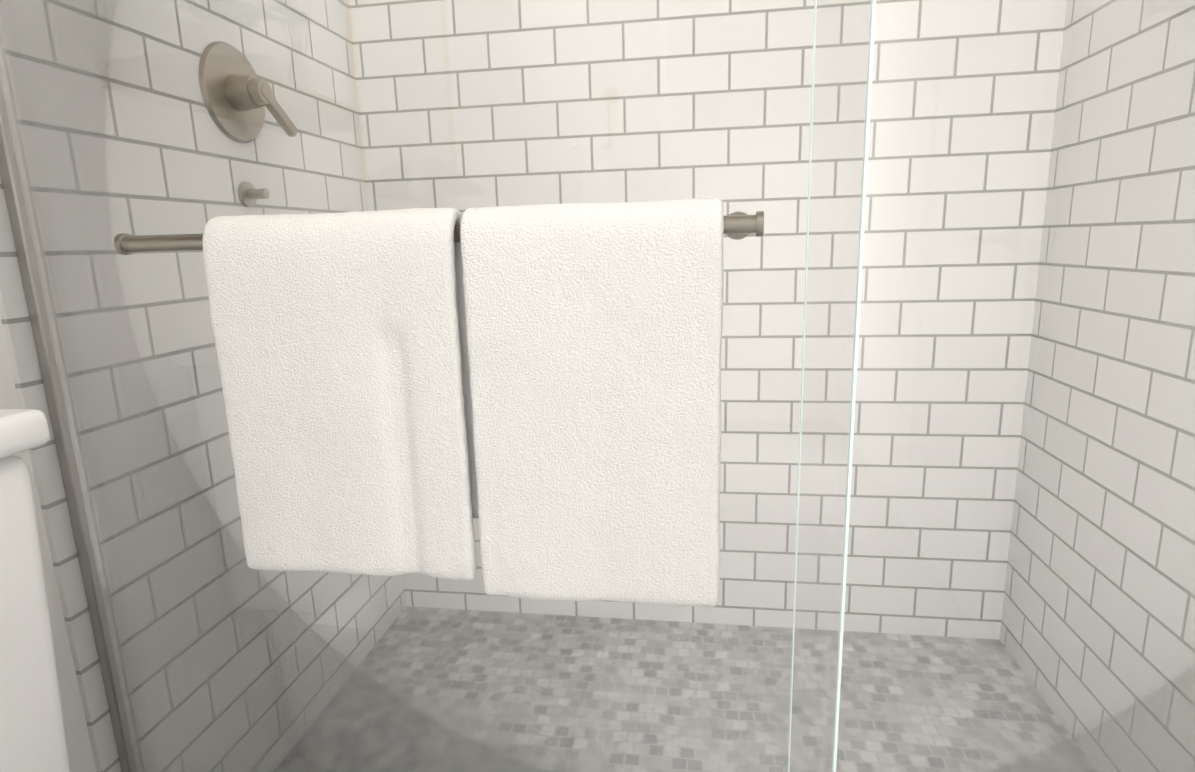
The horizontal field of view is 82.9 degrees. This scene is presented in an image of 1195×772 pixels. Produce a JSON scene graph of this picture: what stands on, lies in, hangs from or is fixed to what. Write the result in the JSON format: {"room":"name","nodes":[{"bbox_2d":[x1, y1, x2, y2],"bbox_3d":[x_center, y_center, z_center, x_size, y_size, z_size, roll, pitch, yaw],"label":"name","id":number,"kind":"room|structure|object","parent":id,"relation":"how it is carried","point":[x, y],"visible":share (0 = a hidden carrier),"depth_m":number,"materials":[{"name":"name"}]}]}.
{"room":"bathroom","nodes":[
{"label":"bathroom","id":0,"kind":"room"},
{"bbox_2d":[0,317,96,771],"bbox_3d":[-0.981,-0.078,-0.668,0.100,2.440,2.920,0,12,9],"label":"wall","id":1,"kind":"structure","parent":0,"point":[81,756],"depth_m":0.88,"materials":[{"name":"white paint"}]},
{"bbox_2d":[0,0,405,771],"bbox_3d":[-0.683,-0.491,1.240,0.108,2.440,1.030,0,12,9],"label":"wall tiles","id":2,"kind":"structure","parent":1,"relation":"attached to","point":[20,344],"depth_m":1.09,"materials":[{"name":"white tile"}]},
{"bbox_2d":[199,41,296,206],"bbox_3d":[-0.604,-0.458,1.190,0.064,0.274,0.168,0,12,9],"label":"shower valve","id":3,"kind":"object","parent":2,"relation":"attached to","point":[248,78],"depth_m":1.16,"materials":[{"name":"silver metal"}]},
{"bbox_2d":[348,0,1066,639],"bbox_3d":[0.251,-0.586,1.556,1.642,2.440,0.100,0,12,9],"label":"wall tile","id":4,"kind":"structure","parent":0,"point":[898,264],"depth_m":1.54,"materials":[{"name":"white tile"}]},
{"bbox_2d":[999,0,1194,736],"bbox_3d":[0.932,-0.475,0.943,0.108,2.440,0.930,0,12,9],"label":"wall tiles","id":5,"kind":"structure","parent":0,"point":[1136,405],"depth_m":1.21,"materials":[{"name":"white tile"}]},
{"bbox_3d":[-0.137,1.176,-0.573,1.750,0.100,3.030,0,12,9],"label":"floor","id":6,"kind":"structure","parent":0,"visible":0},
{"bbox_2d":[0,409,70,771],"bbox_3d":[-0.348,0.472,0.496,0.783,0.846,0.400,0,12,9],"label":"toilet","id":7,"kind":"object","parent":6,"relation":"on","point":[33,737],"visible":1,"depth_m":0.62,"materials":[{"name":"white ceramic"}]},
{"label":"outside","id":8,"kind":"structure","parent":0,"visible":0},
{"bbox_2d":[357,606,1071,771],"bbox_3d":[0.165,0.752,1.384,1.750,0.100,1.020,0,12,9],"label":"floor","id":9,"kind":"structure","parent":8,"point":[605,651],"depth_m":1.49,"materials":[{"name":"tile"}]},
{"bbox_3d":[0.094,0.773,0.924,1.534,0.055,0.098,0,12,9],"label":"sill","id":10,"kind":"structure","parent":0,"visible":0},
{"bbox_2d":[0,0,1194,771],"bbox_3d":[0.061,-0.176,0.686,1.532,1.900,0.120,0,12,9],"label":"enclosure","id":11,"kind":"object","parent":10,"relation":"on","point":[216,652],"visible":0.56,"depth_m":0.81,"materials":[{"name":"clear glass"}]},
{"bbox_2d":[202,208,478,580],"bbox_3d":[-0.264,0.013,0.725,0.269,0.388,0.064,0,12,9],"label":"hanging towel","id":12,"kind":"object","parent":11,"relation":"hanging from","point":[341,343],"visible":0.98,"depth_m":0.69,"materials":[{"name":"white fabric"}]},
{"bbox_2d":[460,198,723,606],"bbox_3d":[-0.001,0.023,0.687,0.251,0.406,0.064,0,12,9],"label":"hanging towel","id":13,"kind":"object","parent":11,"relation":"hanging from","point":[594,336],"visible":1,"depth_m":0.66,"materials":[{"name":"white fabric"}]}
]}

